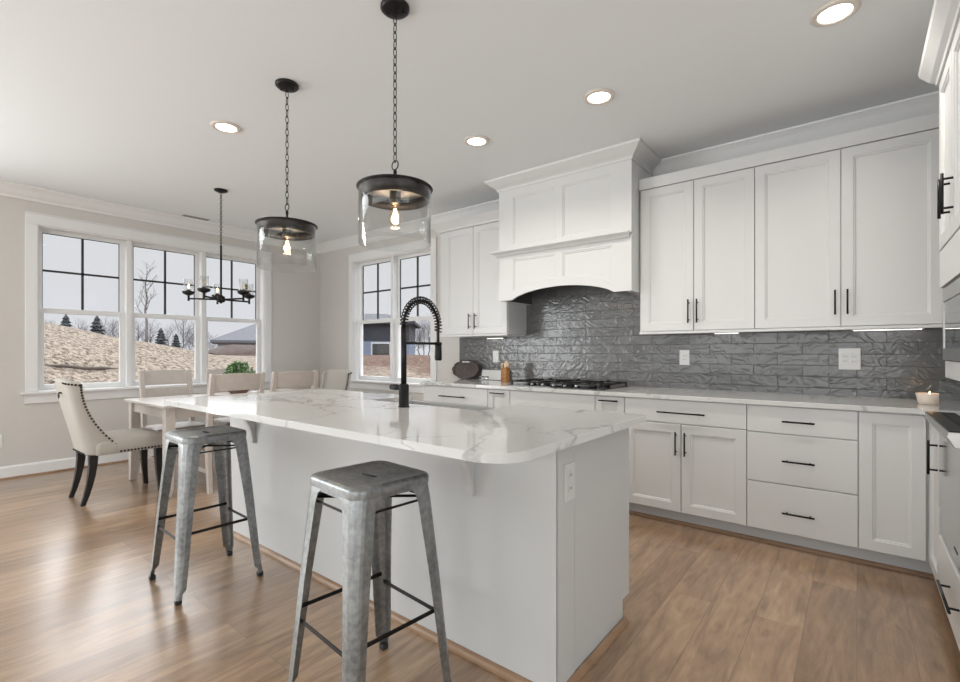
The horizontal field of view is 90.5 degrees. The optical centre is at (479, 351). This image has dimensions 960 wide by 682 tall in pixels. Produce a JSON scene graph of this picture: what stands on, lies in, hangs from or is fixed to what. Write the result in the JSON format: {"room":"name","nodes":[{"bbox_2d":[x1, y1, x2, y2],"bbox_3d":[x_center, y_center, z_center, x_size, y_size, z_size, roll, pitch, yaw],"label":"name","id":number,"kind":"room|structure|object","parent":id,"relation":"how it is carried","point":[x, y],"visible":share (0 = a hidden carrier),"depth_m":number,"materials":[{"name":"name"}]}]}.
{"room":"kitchen","nodes":[
{"label":"kitchen","id":0,"kind":"room"},
{"bbox_2d":[0,196,319,466],"bbox_3d":[-4.968,-0.195,3.999,0.155,2.790,8.410,0,0,38],"label":"wall","id":1,"kind":"structure","parent":0,"point":[33,432],"depth_m":4.82,"materials":[{"name":"white paint"}]},
{"bbox_2d":[0,447,202,477],"bbox_3d":[-4.901,1.139,3.946,0.016,0.122,8.100,0,0,38],"label":"baseboard","id":2,"kind":"structure","parent":1,"relation":"attached to","point":[50,465],"depth_m":4.74,"materials":[{"name":"white paint"}]},
{"bbox_2d":[0,448,204,480],"bbox_3d":[-4.894,1.191,3.929,0.016,0.018,8.084,0,0,38],"label":"trim","id":3,"kind":"structure","parent":1,"relation":"attached to","point":[60,470],"depth_m":4.75,"materials":[{"name":"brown wood"}]},
{"bbox_2d":[20,211,271,403],"bbox_3d":[-3.671,-0.429,5.593,0.210,1.859,2.530,0,0,38],"label":"window","id":4,"kind":"structure","parent":1,"relation":"in","point":[36,224],"depth_m":5.28,"materials":[{"name":"white paint"}]},
{"bbox_2d":[0,180,319,253],"bbox_3d":[-4.870,-1.529,3.921,0.095,0.122,8.100,0,0,38],"label":"trim","id":5,"kind":"structure","parent":1,"relation":"attached to","point":[8,189],"depth_m":5.25,"materials":[{"name":"white paint"}]},
{"bbox_2d":[320,229,524,400],"bbox_3d":[0.497,-0.195,4.936,7.250,2.790,0.155,0,0,38],"label":"wall","id":6,"kind":"structure","parent":0,"point":[334,265],"depth_m":6.78,"materials":[{"name":"white paint"}]},
{"bbox_2d":[348,237,436,392],"bbox_3d":[-1.137,-0.429,6.195,1.754,1.859,0.210,0,0,38],"label":"window","id":7,"kind":"structure","parent":6,"relation":"in","point":[394,254],"depth_m":6.18,"materials":[{"name":"white paint"}]},
{"bbox_2d":[431,209,525,336],"bbox_3d":[-0.036,-0.761,4.984,0.971,1.202,0.428,0,0,38],"label":"upper cabinet","id":8,"kind":"object","parent":6,"relation":"attached to","point":[471,306],"visible":0.87,"depth_m":4.84,"materials":[{"name":"white paint"}]},
{"bbox_2d":[484,138,660,304],"bbox_3d":[0.796,-1.032,4.216,1.463,1.114,0.599,0,0,38],"label":"range hood","id":9,"kind":"object","parent":6,"relation":"attached to","point":[575,220],"visible":0.97,"depth_m":3.97,"materials":[{"name":"white paint"}]},
{"bbox_2d":[318,91,938,253],"bbox_3d":[0.419,-1.529,4.838,7.250,0.122,0.095,0,0,38],"label":"trim","id":10,"kind":"structure","parent":6,"relation":"attached to","point":[925,104],"depth_m":3.54,"materials":[{"name":"white paint"}]},
{"bbox_2d":[639,154,754,334],"bbox_3d":[1.677,-0.752,3.654,0.802,1.225,0.386,0,0,38],"label":"upper cabinet","id":11,"kind":"object","parent":6,"relation":"attached to","point":[697,224],"depth_m":3.50,"materials":[{"name":"white paint"}]},
{"bbox_2d":[459,285,951,398],"bbox_3d":[1.528,-0.251,4.013,4.487,1.098,0.010,0,0,38],"label":"wall tile","id":12,"kind":"structure","parent":6,"relation":"attached to","point":[573,332],"depth_m":3.85,"materials":[{"name":"grey tile"}]},
{"bbox_2d":[493,351,498,361],"bbox_3d":[0.167,0.048,5.079,0.078,0.125,0.009,0,0,38],"label":"wall switch","id":13,"kind":"object","parent":12,"relation":"attached to","point":[495,353],"visible":1,"depth_m":5.07,"materials":[{"name":"white plastic"}]},
{"bbox_2d":[679,350,689,364],"bbox_3d":[1.670,0.045,3.889,0.078,0.122,0.008,0,0,38],"label":"wall outlet","id":14,"kind":"object","parent":12,"relation":"attached to","point":[684,355],"visible":1,"depth_m":3.88,"materials":[{"name":"white plastic"}]},
{"bbox_2d":[682,353,685,361],"bbox_3d":[1.669,0.045,3.887,0.032,0.066,0.002,0,0,38],"label":"receptacle","id":15,"kind":"object","parent":14,"relation":"attached to","point":[683,354],"depth_m":3.89,"materials":[{"name":"grey plastic"}]},
{"bbox_2d":[839,348,860,369],"bbox_3d":[2.505,0.047,3.227,0.118,0.145,0.008,0,0,38],"label":"wall outlet","id":16,"kind":"object","parent":12,"relation":"attached to","point":[849,358],"visible":1,"depth_m":3.22,"materials":[{"name":"white plastic"}]},
{"bbox_2d":[842,354,847,363],"bbox_3d":[2.486,0.047,3.240,0.032,0.066,0.002,0,0,38],"label":"receptacle","id":17,"kind":"object","parent":16,"relation":"attached to","point":[844,356],"depth_m":3.24,"materials":[{"name":"grey plastic"}]},
{"bbox_2d":[851,354,856,363],"bbox_3d":[2.522,0.047,3.211,0.032,0.066,0.002,0,0,38],"label":"receptacle","id":18,"kind":"object","parent":16,"relation":"attached to","point":[853,356],"depth_m":3.21,"materials":[{"name":"grey plastic"}]},
{"bbox_2d":[755,112,943,331],"bbox_3d":[2.365,-0.752,3.109,0.953,1.225,0.386,0,0,38],"label":"upper cabinet","id":19,"kind":"object","parent":6,"relation":"attached to","point":[847,224],"depth_m":2.96,"materials":[{"name":"white paint"}]},
{"bbox_2d":[853,329,916,330],"bbox_3d":[2.638,-0.143,3.090,0.340,0.002,0.014,0,0,38],"label":"diffuser","id":20,"kind":"object","parent":19,"relation":"attached to","point":[860,329],"depth_m":3.10,"materials":[{"name":"white plastic"}]},
{"bbox_2d":[0,0,959,243],"bbox_3d":[-0.871,-1.640,0.753,10.610,0.100,8.410,0,0,38],"label":"ceiling","id":21,"kind":"structure","parent":0,"point":[115,101],"depth_m":2.83,"materials":[{"name":"white paint"}]},
{"bbox_2d":[180,213,211,220],"bbox_3d":[-3.349,-1.586,5.612,0.100,0.007,0.320,0,0,38],"label":"ceiling vent","id":22,"kind":"object","parent":21,"relation":"in","point":[182,214],"visible":1,"depth_m":5.60,"materials":[{"name":"white metal"}]},
{"bbox_2d":[182,188,254,303],"bbox_3d":[-2.528,-1.033,4.692,0.644,1.112,0.623,0,0,38],"label":"chandelier","id":23,"kind":"object","parent":21,"relation":"hanging from","point":[219,298],"visible":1,"depth_m":4.64,"materials":[{"name":"brown metal"}]},
{"bbox_2d":[210,120,240,133],"bbox_3d":[-1.791,-1.584,3.358,0.192,0.012,0.192,0,0,38],"label":"recessed light","id":24,"kind":"object","parent":21,"relation":"in","point":[223,126],"visible":1,"depth_m":3.34,"materials":[{"name":"beige plastic"}]},
{"bbox_2d":[255,78,317,271],"bbox_3d":[-1.146,-1.042,2.828,0.348,1.094,0.348,0,0,-42],"label":"pendant light","id":25,"kind":"object","parent":21,"relation":"hanging from","point":[281,228],"visible":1,"depth_m":2.81,"materials":[{"name":"brown metal"}]},
{"bbox_2d":[282,228,291,237],"bbox_3d":[-1.146,-0.714,2.828,0.052,0.070,0.052,0,0,38],"label":"socket","id":26,"kind":"object","parent":25,"relation":"attached to","point":[286,233],"depth_m":2.81,"materials":[{"name":"grey metal"}]},
{"bbox_2d":[356,0,432,248],"bbox_3d":[-0.391,-1.042,2.193,0.348,1.094,0.348,0,0,35],"label":"pendant light","id":27,"kind":"object","parent":21,"relation":"hanging from","point":[395,192],"visible":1,"depth_m":2.18,"materials":[{"name":"brown metal"}]},
{"bbox_2d":[389,190,400,205],"bbox_3d":[-0.391,-0.714,2.193,0.052,0.070,0.052,0,0,38],"label":"socket","id":28,"kind":"object","parent":27,"relation":"attached to","point":[394,195],"depth_m":2.17,"materials":[{"name":"grey metal"}]},
{"bbox_2d":[464,135,488,146],"bbox_3d":[-0.025,-1.584,3.579,0.192,0.012,0.192,0,0,38],"label":"recessed light","id":29,"kind":"object","parent":21,"relation":"in","point":[472,140],"visible":1,"depth_m":3.56,"materials":[{"name":"beige plastic"}]},
{"bbox_2d":[583,88,614,104],"bbox_3d":[0.740,-1.584,2.960,0.192,0.012,0.192,0,0,38],"label":"recessed light","id":30,"kind":"object","parent":21,"relation":"in","point":[599,96],"visible":1,"depth_m":2.95,"materials":[{"name":"beige"}]},
{"bbox_2d":[810,0,860,26],"bbox_3d":[1.659,-1.584,2.226,0.192,0.012,0.192,0,0,38],"label":"recessed light","id":31,"kind":"object","parent":21,"relation":"in","point":[834,12],"visible":1,"depth_m":2.22,"materials":[{"name":"beige plastic"}]},
{"bbox_2d":[0,450,959,681],"bbox_3d":[-0.871,1.225,0.753,10.610,0.050,8.410,0,0,38],"label":"floor","id":32,"kind":"structure","parent":0,"point":[79,602],"depth_m":2.19,"materials":[{"name":"brown wood"}]},
{"bbox_2d":[52,378,161,506],"bbox_3d":[-3.099,0.704,3.995,0.530,0.992,0.681,0,0,38],"label":"upholstered chair","id":33,"kind":"object","parent":32,"relation":"on","point":[87,437],"visible":0.97,"depth_m":3.77,"materials":[{"name":"beige fabric"}]},
{"bbox_2d":[96,428,161,455],"bbox_3d":[-3.043,0.746,4.066,0.500,0.138,0.485,0,0,38],"label":"seat cushion","id":34,"kind":"object","parent":33,"relation":"on","point":[133,439],"depth_m":3.92,"materials":[{"name":"beige fabric"}]},
{"bbox_2d":[139,369,204,472],"bbox_3d":[-3.071,0.693,4.786,0.537,1.015,0.472,0,0,38],"label":"dining chair","id":35,"kind":"object","parent":32,"relation":"on","point":[154,377],"visible":0.53,"depth_m":4.87,"materials":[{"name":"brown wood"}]},
{"bbox_2d":[149,425,262,605],"bbox_3d":[-1.458,0.810,2.537,0.416,0.780,0.416,0,0,40],"label":"bar stool","id":36,"kind":"object","parent":32,"relation":"on","point":[190,442],"visible":1,"depth_m":2.51,"materials":[{"name":"grey metal"}]},
{"bbox_2d":[124,389,296,497],"bbox_3d":[-2.450,0.820,4.798,1.000,0.760,1.620,0,0,38],"label":"dining table","id":37,"kind":"object","parent":32,"relation":"on","point":[154,406],"visible":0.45,"depth_m":4.23,"materials":[{"name":"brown wood"}]},
{"bbox_2d":[222,360,255,393],"bbox_3d":[-2.457,0.261,4.843,0.356,0.359,0.345,0,0,-22],"label":"potted plant","id":38,"kind":"object","parent":37,"relation":"on","point":[243,369],"visible":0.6,"depth_m":4.81,"materials":[{"name":"green plant"}]},
{"bbox_2d":[228,390,248,393],"bbox_3d":[-2.455,0.383,4.840,0.250,0.115,0.250,0,0,38],"label":"bowl","id":39,"kind":"object","parent":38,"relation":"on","point":[236,391],"depth_m":4.76,"materials":[{"name":"brown wood"}]},
{"bbox_2d":[206,368,251,460],"bbox_3d":[-2.683,0.693,5.276,0.537,1.015,0.472,0,0,38],"label":"dining chair","id":40,"kind":"object","parent":32,"relation":"on","point":[226,420],"visible":0.15,"depth_m":5.22,"materials":[{"name":"brown wood"}]},
{"bbox_2d":[198,372,264,493],"bbox_3d":[-2.299,0.693,4.315,0.537,1.015,0.472,0,0,38],"label":"dining chair","id":41,"kind":"object","parent":32,"relation":"on","point":[235,381],"visible":0.38,"depth_m":4.07,"materials":[{"name":"brown wood"}]},
{"bbox_2d":[270,370,317,391],"bbox_3d":[-1.961,0.693,4.742,0.537,1.015,0.472,0,0,38],"label":"dining chair","id":42,"kind":"object","parent":32,"relation":"on","point":[293,378],"visible":0.34,"depth_m":4.56,"materials":[{"name":"beige fabric"}]},
{"bbox_2d":[320,369,351,390],"bbox_3d":[-1.874,0.704,5.461,0.530,0.992,0.681,0,0,38],"label":"upholstered chair","id":43,"kind":"object","parent":32,"relation":"on","point":[337,379],"visible":0.29,"depth_m":5.67,"materials":[{"name":"beige fabric"}]},
{"bbox_2d":[288,460,451,681],"bbox_3d":[-0.382,0.810,1.652,0.416,0.780,0.416,0,0,43],"label":"bar stool","id":44,"kind":"object","parent":32,"relation":"on","point":[365,491],"visible":1,"depth_m":1.61,"materials":[{"name":"metal"}]},
{"bbox_2d":[230,417,628,681],"bbox_3d":[-0.544,0.757,2.594,2.491,0.885,0.899,0,0,38],"label":"kitchen island","id":45,"kind":"object","parent":32,"relation":"on","point":[534,583],"visible":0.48,"depth_m":1.90,"materials":[{"name":"grey paint"}]},
{"bbox_2d":[164,388,645,463],"bbox_3d":[-0.585,0.300,2.507,2.540,0.030,1.095,0,0,38],"label":"island countertop","id":46,"kind":"structure","parent":45,"relation":"on","point":[517,433],"depth_m":1.95,"materials":[{"name":"stone"}]},
{"bbox_2d":[389,296,441,407],"bbox_3d":[-0.343,-0.008,2.591,0.125,0.586,0.312,0,0,38],"label":"spring faucet","id":47,"kind":"object","parent":46,"relation":"on","point":[403,388],"visible":1,"depth_m":2.48,"materials":[{"name":"black metal"}]},
{"bbox_2d":[397,400,495,410],"bbox_3d":[-0.217,0.430,2.705,0.856,0.229,0.358,0,0,38],"label":"sink","id":48,"kind":"object","parent":46,"relation":"in","point":[479,408],"visible":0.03,"depth_m":2.88,"materials":[{"name":"grey"}]},
{"bbox_2d":[564,461,574,502],"bbox_3d":[0.323,0.465,1.706,0.008,0.134,0.076,0,0,38],"label":"island outlet","id":49,"kind":"object","parent":45,"relation":"attached to","point":[569,469],"visible":1,"depth_m":1.70,"materials":[{"name":"white plastic"}]},
{"bbox_2d":[568,470,572,479],"bbox_3d":[0.324,0.440,1.705,0.003,0.034,0.034,0,0,38],"label":"receptacle","id":50,"kind":"object","parent":49,"relation":"attached to","point":[570,472],"depth_m":1.70,"materials":[{"name":"grey plastic"}]},
{"bbox_2d":[568,483,572,492],"bbox_3d":[0.324,0.488,1.705,0.003,0.034,0.034,0,0,38],"label":"receptacle","id":51,"kind":"object","parent":49,"relation":"attached to","point":[570,485],"depth_m":1.70,"materials":[{"name":"grey plastic"}]},
{"bbox_2d":[424,385,487,406],"bbox_3d":[-0.058,0.764,4.793,0.818,0.872,0.698,0,0,38],"label":"drawer","id":52,"kind":"object","parent":32,"relation":"on","point":[469,396],"visible":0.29,"depth_m":4.52,"materials":[{"name":"white paint"}]},
{"bbox_2d":[488,389,510,407],"bbox_3d":[0.358,0.764,4.464,0.242,0.872,0.698,0,0,38],"label":"base cabinet","id":53,"kind":"object","parent":32,"relation":"on","point":[497,398],"visible":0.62,"depth_m":4.23,"materials":[{"name":"white paint"}]},
{"bbox_2d":[510,390,595,410],"bbox_3d":[0.764,0.764,4.142,0.795,0.872,0.698,0,0,38],"label":"base cabinet","id":54,"kind":"object","parent":32,"relation":"on","point":[517,397],"visible":0.03,"depth_m":3.88,"materials":[{"name":"white paint"}]},
{"bbox_2d":[595,395,624,412],"bbox_3d":[1.167,0.764,3.823,0.233,0.872,0.698,0,0,38],"label":"base cabinet","id":55,"kind":"object","parent":32,"relation":"on","point":[616,404],"visible":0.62,"depth_m":3.58,"materials":[{"name":"white paint"}]},
{"bbox_2d":[625,397,748,534],"bbox_3d":[1.570,0.764,3.503,0.795,0.872,0.698,0,0,38],"label":"base cabinet","id":56,"kind":"object","parent":32,"relation":"on","point":[688,459],"visible":0.95,"depth_m":3.23,"materials":[{"name":"white paint"}]},
{"bbox_2d":[629,510,934,578],"bbox_3d":[0.957,1.191,3.677,3.795,0.018,0.016,0,0,38],"label":"trim","id":57,"kind":"structure","parent":32,"relation":"on","point":[840,556],"depth_m":2.91,"materials":[{"name":"brown wood"}]},
{"bbox_2d":[747,404,857,557],"bbox_3d":[2.098,0.764,3.085,0.553,0.872,0.698,0,0,38],"label":"base cabinet","id":58,"kind":"object","parent":32,"relation":"on","point":[802,463],"visible":0.97,"depth_m":2.83,"materials":[{"name":"white paint"}]},
{"bbox_2d":[858,411,941,589],"bbox_3d":[2.566,0.764,2.494,0.914,0.872,1.045,0,0,38],"label":"base cabinet","id":59,"kind":"object","parent":32,"relation":"on","point":[899,510],"visible":0.83,"depth_m":2.57,"materials":[{"name":"white paint"}]},
{"bbox_2d":[420,379,939,415],"bbox_3d":[1.228,0.313,3.570,4.402,0.030,1.074,0,0,38],"label":"countertop","id":60,"kind":"structure","parent":59,"relation":"on","point":[838,402],"depth_m":3.21,"materials":[{"name":"stone"}]},
{"bbox_2d":[452,360,479,378],"bbox_3d":[-0.160,0.191,5.250,0.387,0.207,0.074,0,0,38],"label":"oval tray","id":61,"kind":"object","parent":60,"relation":"on","point":[466,369],"visible":1,"depth_m":5.24,"materials":[{"name":"brown wood"}]},
{"bbox_2d":[481,370,500,379],"bbox_3d":[0.155,0.244,5.044,0.340,0.105,0.036,0,0,38],"label":"marble board","id":62,"kind":"object","parent":60,"relation":"on","point":[493,374],"visible":0.56,"depth_m":5.06,"materials":[{"name":"white stone"}]},
{"bbox_2d":[501,367,509,381],"bbox_3d":[0.253,0.226,4.724,0.085,0.145,0.085,0,0,-29],"label":"utensil holder","id":63,"kind":"object","parent":60,"relation":"on","point":[505,372],"visible":0.83,"depth_m":4.69,"materials":[{"name":"brown wood"}]},
{"bbox_2d":[508,378,627,389],"bbox_3d":[0.760,0.273,4.165,0.900,0.049,0.525,0,0,38],"label":"gas cooktop","id":64,"kind":"object","parent":60,"relation":"in","point":[549,382],"visible":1,"depth_m":4.04,"materials":[{"name":"black metal"}]},
{"bbox_2d":[915,391,938,404],"bbox_3d":[2.564,0.261,2.714,0.124,0.074,0.124,0,0,38],"label":"jar candle","id":65,"kind":"object","parent":60,"relation":"on","point":[929,398],"visible":0.9,"depth_m":2.68,"materials":[{"name":"beige wax"}]},
{"bbox_2d":[918,0,959,650],"bbox_3d":[2.104,-0.064,1.731,0.691,2.527,0.846,0,0,38],"label":"oven tower","id":66,"kind":"object","parent":32,"relation":"on","point":[934,68],"visible":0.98,"depth_m":1.92,"materials":[{"name":"white paint"}]},
{"bbox_2d":[925,379,959,571],"bbox_3d":[2.066,0.473,1.736,0.597,0.702,0.737,0,0,38],"label":"wall oven","id":67,"kind":"object","parent":66,"relation":"in","point":[946,422],"visible":1,"depth_m":1.91,"materials":[{"name":"grey metal"}]},
{"bbox_2d":[943,277,959,360],"bbox_3d":[2.075,-0.102,1.729,0.494,0.365,0.737,0,0,38],"label":"microwave","id":68,"kind":"object","parent":66,"relation":"in","point":[951,293],"visible":1,"depth_m":1.97,"materials":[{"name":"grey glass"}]},
{"label":"outside","id":69,"kind":"structure","parent":0,"visible":0},
{"bbox_2d":[44,322,429,384],"bbox_3d":[-3.750,0.516,32.310,74.000,3.745,74.000,0,0,38],"label":"ground","id":70,"kind":"structure","parent":69,"point":[65,345],"depth_m":11.03,"materials":[{"name":"soil"}]},
{"bbox_2d":[60,314,71,326],"bbox_3d":[-19.139,-0.803,21.983,1.294,1.907,1.216,0,0,27],"label":"evergreen tree","id":71,"kind":"object","parent":70,"relation":"on","point":[65,322],"visible":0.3,"depth_m":21.93,"materials":[{"name":"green plant"}]},
{"bbox_2d":[44,364,118,369],"bbox_3d":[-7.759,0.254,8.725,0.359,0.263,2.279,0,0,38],"label":"road","id":72,"kind":"structure","parent":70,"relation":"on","point":[52,365],"depth_m":8.85,"materials":[{"name":"grey asphalt"}]},
{"bbox_2d":[72,317,90,330],"bbox_3d":[-26.256,-0.706,30.876,1.604,3.343,1.771,0,0,-25],"label":"tree","id":73,"kind":"object","parent":70,"relation":"on","point":[82,324],"visible":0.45,"depth_m":31.18,"materials":[{"name":"grey plant"}]},
{"bbox_2d":[89,316,104,334],"bbox_3d":[-17.728,-0.715,22.046,1.320,2.003,1.320,0,0,36],"label":"evergreen tree","id":74,"kind":"object","parent":70,"relation":"on","point":[96,327],"visible":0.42,"depth_m":21.89,"materials":[{"name":"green plant"}]},
{"bbox_2d":[99,317,118,335],"bbox_3d":[-24.381,-0.752,31.139,1.604,3.343,1.771,0,0,-40],"label":"tree","id":75,"kind":"object","parent":70,"relation":"on","point":[106,317],"visible":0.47,"depth_m":31.04,"materials":[{"name":"grey plant"}]},
{"bbox_2d":[102,319,118,336],"bbox_3d":[-22.305,-0.716,29.078,1.511,3.036,1.708,0,0,29],"label":"tree","id":76,"kind":"object","parent":70,"relation":"on","point":[113,328],"visible":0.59,"depth_m":28.97,"materials":[{"name":"grey plant"}]},
{"bbox_2d":[135,320,155,340],"bbox_3d":[-21.587,-0.714,29.911,1.511,3.036,1.708,0,0,14],"label":"tree","id":77,"kind":"object","parent":70,"relation":"on","point":[138,333],"visible":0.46,"depth_m":30.01,"materials":[{"name":"grey plant"}]},
{"bbox_2d":[136,262,156,341],"bbox_3d":[-10.140,-1.516,14.464,0.770,2.676,0.661,0,0,10],"label":"bare tree","id":78,"kind":"object","parent":70,"relation":"on","point":[144,283],"visible":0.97,"depth_m":14.48,"materials":[{"name":"grey plant"}]},
{"bbox_2d":[141,319,159,342],"bbox_3d":[-22.842,-0.764,33.142,1.771,3.343,1.604,0,0,20],"label":"tree","id":79,"kind":"object","parent":70,"relation":"on","point":[149,336],"visible":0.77,"depth_m":32.92,"materials":[{"name":"grey plant"}]},
{"bbox_2d":[155,328,169,345],"bbox_3d":[-15.495,-0.339,22.971,0.995,1.669,1.052,0,0,-40],"label":"evergreen tree","id":80,"kind":"object","parent":70,"relation":"on","point":[160,339],"visible":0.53,"depth_m":22.91,"materials":[{"name":"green plant"}]},
{"bbox_2d":[156,325,181,346],"bbox_3d":[-22.277,-0.586,34.095,1.511,3.036,1.708,0,0,-1],"label":"tree","id":81,"kind":"object","parent":70,"relation":"on","point":[169,336],"visible":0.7,"depth_m":34.02,"materials":[{"name":"grey plant"}]},
{"bbox_2d":[171,333,180,347],"bbox_3d":[-16.596,-0.221,25.951,1.060,1.621,0.984,0,0,-31],"label":"evergreen tree","id":82,"kind":"object","parent":70,"relation":"on","point":[176,342],"visible":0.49,"depth_m":25.91,"materials":[{"name":"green plant"}]},
{"bbox_2d":[170,313,193,348],"bbox_3d":[-18.650,-0.879,29.872,1.771,3.343,1.604,0,0,5],"label":"tree","id":83,"kind":"object","parent":70,"relation":"on","point":[181,324],"visible":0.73,"depth_m":30.02,"materials":[{"name":"grey plant"}]},
{"bbox_2d":[180,333,193,350],"bbox_3d":[-23.135,-0.446,37.906,1.511,3.036,1.708,0,0,-16],"label":"tree","id":84,"kind":"object","parent":70,"relation":"on","point":[188,333],"visible":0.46,"depth_m":37.91,"materials":[{"name":"grey plant"}]},
{"bbox_2d":[181,321,208,346],"bbox_3d":[-20.313,-0.784,34.107,1.771,3.343,1.604,0,0,-9],"label":"tree","id":85,"kind":"object","parent":70,"relation":"on","point":[190,321],"visible":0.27,"depth_m":33.71,"materials":[{"name":"grey plant"}]},
{"bbox_2d":[208,344,255,355],"bbox_3d":[-11.859,0.084,24.365,3.552,0.977,4.502,0,0,38],"label":"bank","id":86,"kind":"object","parent":70,"relation":"on","point":[233,349],"visible":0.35,"depth_m":23.39,"materials":[{"name":"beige soil"}]},
{"bbox_2d":[210,324,255,347],"bbox_3d":[-14.420,-0.600,33.000,7.300,3.000,6.300,0,0,-28],"label":"farmhouse","id":87,"kind":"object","parent":70,"relation":"on","point":[247,335],"visible":0.12,"depth_m":29.64,"materials":[{"name":"grey"}]},
{"bbox_2d":[363,314,420,354],"bbox_3d":[-6.706,-0.675,28.000,6.100,3.150,5.300,0,0,-4],"label":"neighbouring house","id":88,"kind":"structure","parent":70,"relation":"on","point":[376,336],"depth_m":25.75,"materials":[{"name":"blue"}]},
{"bbox_2d":[415,321,426,354],"bbox_3d":[-4.347,-0.968,32.915,1.604,3.343,1.771,0,0,-2],"label":"tree","id":89,"kind":"object","parent":70,"relation":"on","point":[423,328],"visible":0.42,"depth_m":32.96,"materials":[{"name":"grey plant"}]},
{"bbox_2d":[418,312,429,354],"bbox_3d":[-3.284,-1.017,32.012,1.604,3.343,1.771,0,0,29],"label":"tree","id":90,"kind":"object","parent":70,"relation":"on","point":[424,326],"visible":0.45,"depth_m":31.98,"materials":[{"name":"grey plant"}]},
{"bbox_2d":[418,324,429,354],"bbox_3d":[-4.212,-0.746,35.009,1.708,3.036,1.511,0,0,-1],"label":"tree","id":91,"kind":"object","parent":70,"relation":"on","point":[425,324],"visible":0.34,"depth_m":34.98,"materials":[{"name":"grey plant"}]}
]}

